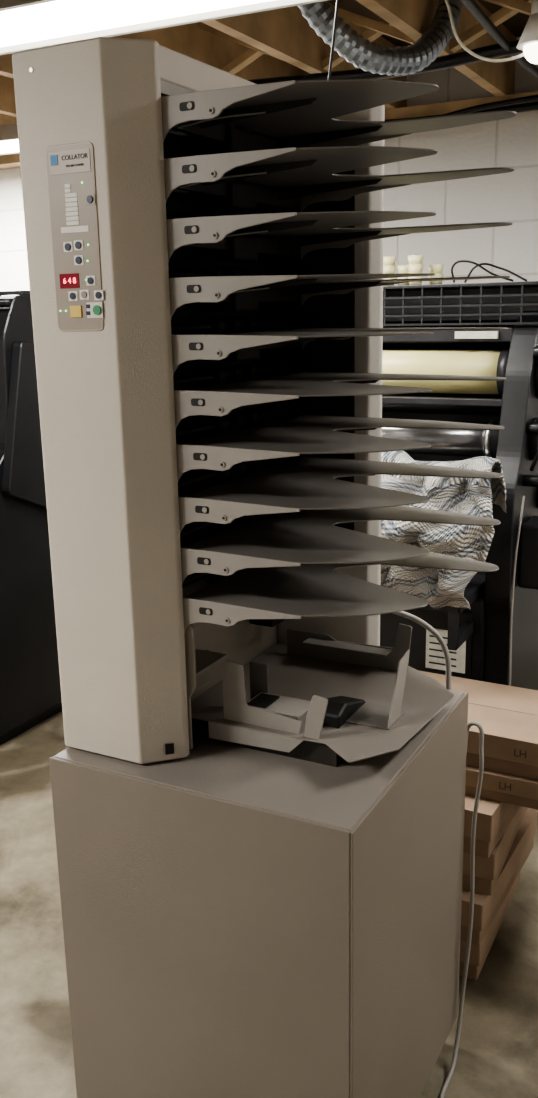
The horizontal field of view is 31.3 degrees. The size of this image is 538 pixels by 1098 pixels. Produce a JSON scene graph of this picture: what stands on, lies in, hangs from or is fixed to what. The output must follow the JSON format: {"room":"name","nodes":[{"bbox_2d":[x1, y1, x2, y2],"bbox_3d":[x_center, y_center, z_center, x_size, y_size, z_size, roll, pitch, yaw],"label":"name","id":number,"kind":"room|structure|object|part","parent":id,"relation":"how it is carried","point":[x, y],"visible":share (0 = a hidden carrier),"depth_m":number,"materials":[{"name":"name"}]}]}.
{"room":"print shop","nodes":[
{"label":"print shop","id":0,"kind":"room"},
{"bbox_2d":[0,711,537,1097],"bbox_3d":[-0.834,1.141,1.835,6.600,0.100,6.250,6,16,27],"label":"floor","id":1,"kind":"structure","parent":0,"point":[497,1057],"depth_m":2.20,"materials":[{"name":"concrete"}]},
{"bbox_2d":[0,290,61,744],"bbox_3d":[-1.164,-0.192,3.768,1.000,1.565,1.150,6,16,27],"label":"machine","id":2,"kind":"object","parent":1,"relation":"on","point":[30,688],"visible":0.29,"depth_m":3.35,"materials":[{"name":"black metal"}]},
{"bbox_3d":[-1.256,-0.846,3.409,0.880,0.008,0.008,6,16,27],"label":"guide rod","id":3,"kind":"part","parent":2,"relation":"part of","materials":[{"name":"silver metal"}]},
{"bbox_2d":[0,290,29,295],"bbox_3d":[-1.082,-0.954,3.613,0.740,0.015,0.400,6,16,27],"label":"tray","id":4,"kind":"object","parent":2,"relation":"on","point":[23,293],"depth_m":3.29,"materials":[{"name":"plastic"}]},
{"bbox_3d":[-0.790,-0.386,3.401,0.040,0.691,0.446,6,16,27],"label":"guard plate","id":5,"kind":"part","parent":2,"relation":"part of","materials":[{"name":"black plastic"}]},
{"bbox_2d":[49,690,467,1097],"bbox_3d":[0.015,0.683,1.786,0.540,0.780,0.559,6,16,27],"label":"storage cabinet","id":6,"kind":"object","parent":1,"relation":"on","point":[238,921],"visible":0.92,"depth_m":1.52,"materials":[{"name":"beige paint"}]},
{"bbox_3d":[-0.117,0.714,1.541,0.536,0.714,0.004,6,16,27],"label":"panel","id":7,"kind":"part","parent":6,"relation":"part of","materials":[{"name":"beige paint"}]},
{"bbox_3d":[0.007,0.307,1.692,0.528,0.004,0.546,6,16,27],"label":"panel","id":8,"kind":"part","parent":6,"relation":"part of","materials":[{"name":"paint"}]},
{"bbox_2d":[12,37,516,766],"bbox_3d":[0.043,-0.216,1.581,0.621,1.062,0.608,6,16,27],"label":"collator","id":9,"kind":"object","parent":6,"relation":"on","point":[204,242],"visible":1,"depth_m":1.49,"materials":[{"name":"beige paint"}]},
{"bbox_3d":[-0.287,-0.431,1.371,0.016,0.014,0.001,6,16,27],"label":"button plate","id":10,"kind":"part","parent":9,"relation":"part of","materials":[{"name":"white plastic"}]},
{"bbox_3d":[-0.283,-0.365,1.386,0.016,0.014,0.001,6,16,27],"label":"button plate","id":11,"kind":"part","parent":9,"relation":"part of","materials":[{"name":"white plastic"}]},
{"bbox_3d":[-0.276,-0.440,1.364,0.080,0.250,0.001,6,16,27],"label":"panel","id":12,"kind":"part","parent":9,"relation":"part of","materials":[{"name":"beige plastic"}]},
{"bbox_3d":[-0.276,-0.440,1.365,0.084,0.254,0.003,6,16,27],"label":"panel frame","id":13,"kind":"part","parent":9,"relation":"part of","materials":[{"name":"beige plastic"}]},
{"bbox_3d":[-0.271,-0.411,1.368,0.016,0.014,0.001,6,16,27],"label":"button plate","id":14,"kind":"part","parent":9,"relation":"part of","materials":[{"name":"white plastic"}]},
{"bbox_3d":[-0.270,-0.431,1.362,0.016,0.014,0.001,6,16,27],"label":"button plate","id":15,"kind":"part","parent":9,"relation":"part of","materials":[{"name":"white plastic"}]},
{"bbox_3d":[-0.265,-0.365,1.377,0.016,0.014,0.001,6,16,27],"label":"button plate","id":16,"kind":"part","parent":9,"relation":"part of","materials":[{"name":"white plastic"}]},
{"bbox_3d":[-0.249,-0.486,1.336,0.016,0.014,0.001,6,16,27],"label":"button plate","id":17,"kind":"part","parent":9,"relation":"part of","materials":[{"name":"black plastic"}]},
{"bbox_3d":[-0.254,-0.382,1.366,0.016,0.014,0.001,6,16,27],"label":"button plate","id":18,"kind":"part","parent":9,"relation":"part of","materials":[{"name":"white plastic"}]},
{"bbox_3d":[-0.249,-0.342,1.374,0.028,0.022,0.001,6,16,27],"label":"stop frame","id":19,"kind":"part","parent":9,"relation":"part of","materials":[{"name":"white plastic"}]},
{"bbox_3d":[-0.242,-0.361,1.365,0.016,0.014,0.001,6,16,27],"label":"button plate","id":20,"kind":"part","parent":9,"relation":"part of","materials":[{"name":"white plastic"}]},
{"bbox_3d":[-0.051,-0.692,1.524,0.010,0.017,0.450,6,16,27],"label":"rail","id":21,"kind":"part","parent":9,"relation":"part of","materials":[{"name":"grey metal"}]},
{"bbox_3d":[-0.100,0.266,1.825,0.180,0.015,0.494,6,16,27],"label":"plate","id":22,"kind":"part","parent":9,"relation":"part of","materials":[{"name":"black metal"}]},
{"bbox_3d":[-0.140,0.223,1.658,0.010,0.060,0.140,6,16,27],"label":"jogger plate","id":23,"kind":"part","parent":9,"relation":"part of","materials":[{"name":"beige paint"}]},
{"bbox_2d":[195,649,226,675],"bbox_3d":[-0.130,0.195,1.616,0.065,0.005,0.128,6,16,27],"label":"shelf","id":24,"kind":"object","parent":9,"relation":"attached to","point":[205,660],"depth_m":1.63,"materials":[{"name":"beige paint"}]},
{"bbox_3d":[-0.051,-0.656,1.530,0.010,0.026,0.445,6,16,27],"label":"cross rail","id":25,"kind":"part","parent":9,"relation":"part of","materials":[{"name":"black metal"}]},
{"bbox_3d":[-0.050,-0.578,1.550,0.010,0.026,0.445,6,16,27],"label":"cross rail","id":26,"kind":"part","parent":9,"relation":"part of","materials":[{"name":"black metal"}]},
{"bbox_3d":[-0.048,-0.500,1.569,0.010,0.026,0.445,6,16,27],"label":"cross rail","id":27,"kind":"part","parent":9,"relation":"part of","materials":[{"name":"black metal"}]},
{"bbox_2d":[178,98,316,128],"bbox_3d":[-0.032,-0.611,1.347,0.191,0.030,0.064,6,16,27],"label":"tray","id":28,"kind":"object","parent":9,"relation":"on","point":[252,107],"depth_m":1.36,"materials":[{"name":"metal"}]},
{"bbox_2d":[180,160,316,188],"bbox_3d":[-0.030,-0.533,1.367,0.191,0.030,0.064,6,16,27],"label":"tray","id":29,"kind":"object","parent":9,"relation":"on","point":[262,167],"depth_m":1.38,"materials":[{"name":"metal"}]},
{"bbox_2d":[184,220,317,245],"bbox_3d":[-0.029,-0.456,1.386,0.191,0.030,0.064,6,16,27],"label":"tray","id":30,"kind":"object","parent":9,"relation":"on","point":[277,225],"depth_m":1.40,"materials":[{"name":"metal"}]},
{"bbox_3d":[-0.046,-0.422,1.589,0.010,0.026,0.445,6,16,27],"label":"cross rail","id":31,"kind":"part","parent":9,"relation":"part of","materials":[{"name":"black metal"}]},
{"bbox_3d":[0.002,0.095,1.851,0.055,0.090,0.080,6,16,27],"label":"jogger motor","id":32,"kind":"part","parent":9,"relation":"part of","materials":[{"name":"black metal"}]},
{"bbox_2d":[232,279,317,293],"bbox_3d":[-0.027,-0.378,1.405,0.191,0.030,0.064,6,16,27],"label":"tray","id":33,"kind":"object","parent":9,"relation":"on","point":[294,282],"depth_m":1.41,"materials":[{"name":"metal"}]},
{"bbox_3d":[-0.045,-0.344,1.608,0.010,0.026,0.445,6,16,27],"label":"cross rail","id":34,"kind":"part","parent":9,"relation":"part of","materials":[{"name":"black metal"}]},
{"bbox_2d":[227,741,349,766],"bbox_3d":[0.033,0.313,1.573,0.215,0.040,0.036,6,16,27],"label":"tray","id":35,"kind":"object","parent":9,"relation":"on","point":[312,751],"depth_m":1.53,"materials":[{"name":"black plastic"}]},
{"bbox_2d":[267,337,316,344],"bbox_3d":[-0.025,-0.300,1.425,0.191,0.030,0.064,6,16,27],"label":"tray","id":36,"kind":"object","parent":9,"relation":"on","point":[299,339],"depth_m":1.42,"materials":[{"name":"metal"}]},
{"bbox_3d":[0.028,-0.380,1.821,0.288,0.765,0.005,6,16,27],"label":"plate","id":37,"kind":"part","parent":9,"relation":"part of","materials":[{"name":"black metal"}]},
{"bbox_2d":[191,643,453,762],"bbox_3d":[0.100,0.274,1.693,0.407,0.032,0.428,6,16,27],"label":"tray","id":38,"kind":"object","parent":9,"relation":"on","point":[366,731],"depth_m":1.64,"materials":[{"name":"paint"}]},
{"bbox_2d":[277,126,382,148],"bbox_3d":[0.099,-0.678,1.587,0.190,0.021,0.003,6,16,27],"label":"tray","id":39,"kind":"object","parent":9,"relation":"on","point":[307,138],"depth_m":1.59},
{"bbox_2d":[279,231,380,248],"bbox_3d":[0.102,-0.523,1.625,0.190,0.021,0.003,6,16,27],"label":"tray","id":40,"kind":"object","parent":9,"relation":"on","point":[290,241],"depth_m":1.63,"materials":[{"name":"black metal"}]},
{"bbox_2d":[278,179,381,200],"bbox_3d":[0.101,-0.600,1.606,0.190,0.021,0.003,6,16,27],"label":"tray","id":41,"kind":"object","parent":9,"relation":"on","point":[291,191],"depth_m":1.61,"materials":[{"name":"black metal"}]},
{"bbox_2d":[280,281,381,296],"bbox_3d":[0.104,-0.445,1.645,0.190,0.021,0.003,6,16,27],"label":"tray","id":42,"kind":"object","parent":9,"relation":"on","point":[315,287],"depth_m":1.65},
{"bbox_2d":[289,331,379,342],"bbox_3d":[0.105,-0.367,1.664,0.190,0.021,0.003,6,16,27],"label":"tray","id":43,"kind":"object","parent":9,"relation":"on","point":[318,338],"depth_m":1.67,"materials":[{"name":"grey metal"}]},
{"bbox_2d":[183,506,500,563],"bbox_3d":[0.142,-0.029,1.583,0.404,0.002,0.442,6,16,27],"label":"tray","id":44,"kind":"object","parent":9,"relation":"on","point":[304,536],"depth_m":1.53,"materials":[{"name":"grey paint"}]},
{"bbox_2d":[185,552,498,616],"bbox_3d":[0.144,0.049,1.603,0.404,0.002,0.442,6,16,27],"label":"tray","id":45,"kind":"object","parent":9,"relation":"on","point":[305,590],"depth_m":1.52,"materials":[{"name":"grey paint"}]},
{"bbox_2d":[182,457,502,509],"bbox_3d":[0.141,-0.107,1.564,0.404,0.002,0.442,6,16,27],"label":"tray","id":46,"kind":"object","parent":9,"relation":"on","point":[302,483],"depth_m":1.53,"materials":[{"name":"grey paint"}]},
{"bbox_2d":[184,415,503,453],"bbox_3d":[0.139,-0.184,1.544,0.404,0.002,0.442,6,16,27],"label":"tray","id":47,"kind":"object","parent":9,"relation":"on","point":[300,434],"depth_m":1.52,"materials":[{"name":"grey paint"}]},
{"bbox_2d":[188,373,505,396],"bbox_3d":[0.138,-0.262,1.525,0.404,0.002,0.442,6,16,27],"label":"tray","id":48,"kind":"object","parent":9,"relation":"on","point":[297,384],"depth_m":1.50,"materials":[{"name":"grey paint"}]},
{"bbox_2d":[336,428,376,430],"bbox_3d":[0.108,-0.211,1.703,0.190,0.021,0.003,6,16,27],"label":"tray","id":49,"kind":"object","parent":9,"relation":"on","point":[367,428],"depth_m":1.68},
{"bbox_2d":[207,327,507,337],"bbox_3d":[0.136,-0.340,1.506,0.404,0.002,0.442,6,16,27],"label":"tray","id":50,"kind":"object","parent":9,"relation":"on","point":[299,332],"depth_m":1.53,"materials":[{"name":"grey paint"}]},
{"bbox_2d":[345,380,378,383],"bbox_3d":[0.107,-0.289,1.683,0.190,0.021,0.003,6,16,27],"label":"tray","id":51,"kind":"object","parent":9,"relation":"on","point":[369,381],"depth_m":1.65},
{"bbox_2d":[224,79,516,143],"bbox_3d":[0.130,-0.651,1.428,0.404,0.002,0.442,6,16,27],"label":"tray","id":52,"kind":"object","parent":9,"relation":"on","point":[290,112],"depth_m":1.42,"materials":[{"name":"grey paint"}]},
{"bbox_2d":[236,146,514,188],"bbox_3d":[0.131,-0.574,1.447,0.404,0.002,0.442,6,16,27],"label":"tray","id":53,"kind":"object","parent":9,"relation":"on","point":[292,167],"depth_m":1.41,"materials":[{"name":"grey paint"}]},
{"bbox_2d":[257,211,512,236],"bbox_3d":[0.133,-0.496,1.467,0.404,0.002,0.442,6,16,27],"label":"tray","id":54,"kind":"object","parent":9,"relation":"on","point":[334,223],"depth_m":1.41,"materials":[{"name":"grey paint"}]},
{"bbox_2d":[296,273,509,283],"bbox_3d":[0.134,-0.418,1.486,0.404,0.002,0.442,6,16,27],"label":"tray","id":55,"kind":"object","parent":9,"relation":"on","point":[361,278],"depth_m":1.45,"materials":[{"name":"grey paint"}]},
{"bbox_2d":[393,611,483,1097],"bbox_3d":[0.336,0.590,1.863,0.171,0.910,0.481,-6,15,-20],"label":"power cable","id":56,"kind":"object","parent":9,"relation":"attached to","point":[412,617],"visible":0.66,"depth_m":1.88,"materials":[{"name":"grey rubber"}]},
{"bbox_3d":[0.273,0.555,2.001,0.217,0.907,0.065,6,16,27],"label":"cord","id":57,"kind":"part","parent":56,"relation":"part of","materials":[{"name":"grey rubber"}]},
{"bbox_3d":[0.360,0.709,1.799,0.062,0.709,0.320,2,14,13],"label":"cord","id":58,"kind":"part","parent":56,"relation":"part of","materials":[{"name":"grey plastic"}]},
{"bbox_3d":[0.252,0.678,1.656,0.004,0.714,0.559,6,16,27],"label":"panel","id":59,"kind":"part","parent":6,"relation":"part of","materials":[{"name":"beige paint"}]},
{"bbox_2d":[380,281,537,689],"bbox_3d":[0.462,-0.046,3.093,1.020,1.545,1.060,6,16,27],"label":"press","id":60,"kind":"object","parent":1,"relation":"on","point":[495,640],"visible":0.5,"depth_m":2.70,"materials":[{"name":"black metal"}]},
{"bbox_2d":[383,255,443,285],"bbox_3d":[0.431,-0.834,2.880,0.191,0.086,0.095,0,14,3],"label":"plastic cups","id":61,"kind":"object","parent":60,"relation":"on","point":[415,265],"visible":0.5,"depth_m":2.88,"materials":[{"name":"white plastic"}]},
{"bbox_2d":[383,256,395,265],"bbox_3d":[0.360,-0.865,2.900,0.048,0.034,0.048,6,16,27],"label":"cup","id":62,"kind":"object","parent":61,"relation":"on","point":[387,261],"depth_m":2.88,"materials":[{"name":"white plastic"}]},
{"bbox_2d":[383,266,395,272],"bbox_3d":[0.361,-0.839,2.906,0.048,0.034,0.048,6,16,27],"label":"cup","id":63,"kind":"object","parent":61,"relation":"on","point":[386,269],"depth_m":2.89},
{"bbox_2d":[397,265,408,272],"bbox_3d":[0.410,-0.840,2.903,0.048,0.034,0.048,6,16,27],"label":"cup","id":64,"kind":"object","parent":61,"relation":"on","point":[400,268],"depth_m":2.88,"materials":[{"name":"white plastic"}]},
{"bbox_2d":[397,277,408,284],"bbox_3d":[0.410,-0.814,2.909,0.048,0.034,0.048,6,16,27],"label":"cup","id":65,"kind":"object","parent":61,"relation":"on","point":[399,277],"depth_m":2.89,"materials":[{"name":"white plastic"}]},
{"bbox_2d":[407,264,423,272],"bbox_3d":[0.436,-0.829,2.857,0.048,0.034,0.048,6,16,27],"label":"cup","id":66,"kind":"object","parent":61,"relation":"on","point":[411,268],"depth_m":2.84,"materials":[{"name":"white plastic"}]},
{"bbox_2d":[408,276,422,284],"bbox_3d":[0.436,-0.803,2.863,0.048,0.034,0.048,6,16,27],"label":"cup","id":67,"kind":"object","parent":61,"relation":"on","point":[409,283],"depth_m":2.85,"materials":[{"name":"white plastic"}]},
{"bbox_2d":[408,255,423,264],"bbox_3d":[0.435,-0.854,2.851,0.048,0.034,0.048,6,16,27],"label":"cup","id":68,"kind":"object","parent":61,"relation":"on","point":[412,259],"depth_m":2.83,"materials":[{"name":"white plastic"}]},
{"bbox_2d":[428,264,443,273],"bbox_3d":[0.504,-0.840,2.899,0.048,0.034,0.048,6,16,27],"label":"cup","id":69,"kind":"object","parent":61,"relation":"on","point":[438,268],"depth_m":2.88,"materials":[{"name":"white plastic"}]},
{"bbox_2d":[428,273,443,283],"bbox_3d":[0.504,-0.815,2.905,0.048,0.034,0.048,6,16,27],"label":"cup","id":70,"kind":"object","parent":61,"relation":"on","point":[437,275],"depth_m":2.89,"materials":[{"name":"white plastic"}]},
{"bbox_3d":[0.419,0.431,2.804,0.340,0.560,0.008,6,16,27],"label":"cabinet door","id":71,"kind":"part","parent":60,"relation":"part of","materials":[{"name":"black metal"}]},
{"bbox_2d":[380,450,506,608],"bbox_3d":[0.389,-0.056,2.443,0.406,0.410,0.405,7,16,30],"label":"crumpled cloth","id":72,"kind":"object","parent":60,"relation":"on","point":[469,496],"visible":0.43,"depth_m":2.33,"materials":[{"name":"white fabric"}]},
{"bbox_3d":[0.485,0.081,2.507,0.024,0.380,0.020,6,16,27],"label":"delivery post","id":73,"kind":"part","parent":60,"relation":"part of","materials":[{"name":"black metal"}]},
{"bbox_3d":[0.467,-0.754,2.976,0.900,0.095,0.260,6,16,27],"label":"hood panel","id":74,"kind":"part","parent":60,"relation":"part of","materials":[{"name":"black metal"}]},
{"bbox_3d":[0.387,-0.749,2.746,0.970,0.006,0.005,6,16,27],"label":"guard rail","id":75,"kind":"part","parent":60,"relation":"part of","materials":[{"name":"grey metal"}]},
{"bbox_3d":[0.388,-0.720,2.753,0.970,0.006,0.005,6,16,27],"label":"guard rail","id":76,"kind":"part","parent":60,"relation":"part of","materials":[{"name":"black metal"}]},
{"bbox_3d":[0.388,-0.696,2.759,0.970,0.006,0.005,6,16,27],"label":"guard rail","id":77,"kind":"part","parent":60,"relation":"part of","materials":[{"name":"black metal"}]},
{"bbox_3d":[0.389,-0.672,2.765,0.970,0.006,0.005,6,16,27],"label":"guard rail","id":78,"kind":"part","parent":60,"relation":"part of","materials":[{"name":"black metal"}]},
{"bbox_3d":[0.389,-0.647,2.771,0.970,0.006,0.005,6,16,27],"label":"guard rail","id":79,"kind":"part","parent":60,"relation":"part of","materials":[{"name":"metal"}]},
{"bbox_2d":[451,260,526,282],"bbox_3d":[0.644,-0.814,2.812,0.219,0.065,0.066,3,15,17],"label":"cable","id":80,"kind":"object","parent":60,"relation":"on","point":[459,261],"visible":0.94,"depth_m":2.81,"materials":[{"name":"black plastic"}]},
{"bbox_3d":[0.831,-0.021,2.993,0.070,1.410,0.900,6,16,27],"label":"frame","id":81,"kind":"part","parent":60,"relation":"part of","materials":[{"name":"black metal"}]},
{"bbox_3d":[0.662,0.339,2.618,0.023,0.980,0.026,6,16,27],"label":"supply cord","id":82,"kind":"part","parent":60,"relation":"part of","materials":[{"name":"grey rubber"}]},
{"bbox_3d":[0.725,-0.184,2.599,0.070,0.032,0.032,6,16,27],"label":"adjust knob","id":83,"kind":"part","parent":60,"relation":"part of","materials":[{"name":"black plastic"}]},
{"bbox_3d":[0.732,-0.324,2.583,0.070,0.032,0.032,6,16,27],"label":"adjust knob","id":84,"kind":"part","parent":60,"relation":"part of","materials":[{"name":"black plastic"}]},
{"bbox_3d":[0.715,-0.314,2.527,0.025,0.234,0.100,-1,14,1],"label":"lever","id":85,"kind":"part","parent":60,"relation":"part of","materials":[{"name":"black metal"}]},
{"bbox_3d":[0.746,-0.527,2.568,0.070,0.032,0.032,6,16,27],"label":"adjust knob","id":86,"kind":"part","parent":60,"relation":"part of","materials":[{"name":"black plastic"}]},
{"bbox_2d":[459,871,520,980],"bbox_3d":[0.374,0.857,2.448,0.448,0.108,0.453,6,16,26],"label":"cardboard box","id":87,"kind":"object","parent":1,"relation":"on","point":[478,955],"visible":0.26,"depth_m":2.19,"materials":[{"name":"brown cardboard"}]},
{"bbox_2d":[460,808,537,945],"bbox_3d":[0.383,0.755,2.411,0.458,0.107,0.463,7,16,29],"label":"cardboard box","id":88,"kind":"object","parent":87,"relation":"on","point":[486,907],"visible":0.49,"depth_m":2.23,"materials":[{"name":"brown cardboard"}]},
{"bbox_3d":[0.324,0.730,2.301,0.455,0.003,0.229,7,16,29],"label":"lid","id":89,"kind":"part","parent":88,"relation":"part of","materials":[{"name":"cardboard"}]},
{"bbox_2d":[462,806,526,895],"bbox_3d":[0.383,0.646,2.406,0.463,0.107,0.463,5,15,25],"label":"cardboard box","id":90,"kind":"object","parent":88,"relation":"on","point":[487,870],"visible":0.22,"depth_m":2.13,"materials":[{"name":"brown cardboard"}]},
{"bbox_2d":[463,795,519,857],"bbox_3d":[0.387,0.545,2.365,0.468,0.108,0.463,7,16,29],"label":"cardboard box","id":91,"kind":"object","parent":90,"relation":"on","point":[493,817],"visible":0.22,"depth_m":2.08,"materials":[{"name":"brown cardboard"}]},
{"bbox_3d":[0.329,0.520,2.256,0.465,0.003,0.229,7,16,29],"label":"lid","id":92,"kind":"part","parent":91,"relation":"part of","materials":[{"name":"cardboard"}]},
{"bbox_2d":[465,766,537,809],"bbox_3d":[0.511,0.478,2.268,0.623,0.065,0.344,6,16,26],"label":"cardboard box","id":93,"kind":"object","parent":91,"relation":"on","point":[496,786],"visible":0.26,"depth_m":2.08,"materials":[{"name":"brown cardboard"}]},
{"bbox_2d":[418,670,537,780],"bbox_3d":[0.529,0.410,2.223,0.643,0.088,0.294,6,16,28],"label":"cardboard box","id":94,"kind":"object","parent":93,"relation":"on","point":[507,715],"visible":0.32,"depth_m":2.12,"materials":[{"name":"brown cardboard"}]},
{"bbox_3d":[0.564,0.352,2.275,0.640,0.003,0.144,6,16,28],"label":"lid","id":95,"kind":"part","parent":94,"relation":"part of","materials":[{"name":"cardboard"}]},
{"bbox_3d":[0.494,0.385,2.151,0.640,0.003,0.144,6,16,28],"label":"lid","id":96,"kind":"part","parent":94,"relation":"part of","materials":[{"name":"cardboard"}]},
{"bbox_3d":[0.472,0.467,2.187,0.620,0.003,0.169,6,16,26],"label":"lid","id":97,"kind":"part","parent":93,"relation":"part of","materials":[{"name":"cardboard"}]},
{"bbox_3d":[0.439,0.679,2.495,0.455,0.003,0.229,7,16,29],"label":"lid","id":98,"kind":"part","parent":88,"relation":"part of","materials":[{"name":"cardboard"}]},
{"bbox_2d":[0,37,537,290],"bbox_3d":[0.571,-0.786,4.160,6.600,2.460,0.100,6,16,27],"label":"wall","id":99,"kind":"structure","parent":0,"point":[512,197],"depth_m":3.82,"materials":[{"name":"white paint"}]},
{"bbox_2d":[0,0,537,168],"bbox_3d":[-0.881,-1.167,1.260,6.400,0.260,6.050,6,16,27],"label":"ceiling","id":100,"kind":"structure","parent":0,"point":[277,42],"depth_m":3.12,"materials":[{"name":"brown wood"}]},
{"bbox_2d":[0,124,18,154],"bbox_3d":[-1.458,-1.859,4.165,1.250,0.300,0.298,5,15,23],"label":"fluorescent light fixture","id":101,"kind":"object","parent":100,"relation":"hanging from","point":[9,144],"visible":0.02,"depth_m":3.93,"materials":[{"name":"white plastic"}]},
{"bbox_2d":[0,0,327,54],"bbox_3d":[-0.459,-1.415,2.291,1.250,0.295,0.322,6,16,25],"label":"fluorescent light fixture","id":102,"kind":"object","parent":100,"relation":"hanging from","point":[24,24],"visible":1,"depth_m":2.31,"materials":[{"name":"white plastic"}]},
{"bbox_3d":[0.500,-1.722,3.826,6.400,0.040,0.120,6,16,27],"label":"sill plate","id":103,"kind":"part","parent":100,"relation":"part of","materials":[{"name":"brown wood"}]},
{"bbox_2d":[298,0,462,75],"bbox_3d":[0.306,-1.486,2.642,0.686,0.348,0.140,-10,16,-30],"label":"flexible duct","id":104,"kind":"object","parent":100,"relation":"attached to","point":[364,54],"visible":0.97,"depth_m":2.61,"materials":[{"name":"metal"}]},
{"bbox_2d":[248,0,537,120],"bbox_3d":[0.567,-1.175,2.863,1.902,0.643,1.853,6,16,27],"label":"conduit","id":105,"kind":"object","parent":100,"relation":"attached to","point":[504,47],"visible":0.55,"depth_m":2.86,"materials":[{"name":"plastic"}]},
{"bbox_2d":[516,0,537,63],"bbox_3d":[0.692,-1.327,2.460,0.110,0.153,0.110,6,16,27],"label":"lamp","id":106,"kind":"object","parent":100,"relation":"hanging from","point":[528,42],"visible":1,"depth_m":2.44,"materials":[{"name":"white plastic"}]},
{"bbox_3d":[0.692,-1.328,2.459,0.110,0.070,0.110,6,16,27],"label":"lamp shade","id":107,"kind":"part","parent":106,"relation":"part of","materials":[{"name":"white plastic"}]},
{"bbox_3d":[0.693,-1.290,2.469,0.076,0.076,0.076,6,16,27],"label":"bulb","id":108,"kind":"part","parent":106,"relation":"part of","materials":[{"name":"white glass"}]},
{"bbox_2d":[531,0,537,14],"bbox_3d":[0.691,-1.377,2.447,0.044,0.050,0.044,6,16,27],"label":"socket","id":109,"kind":"object","parent":106,"relation":"attached to","point":[534,3],"depth_m":2.43,"materials":[{"name":"white plastic"}]},
{"bbox_2d":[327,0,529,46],"bbox_3d":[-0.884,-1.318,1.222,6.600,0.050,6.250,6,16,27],"label":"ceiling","id":110,"kind":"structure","parent":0,"point":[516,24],"depth_m":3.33,"materials":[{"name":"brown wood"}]}
]}

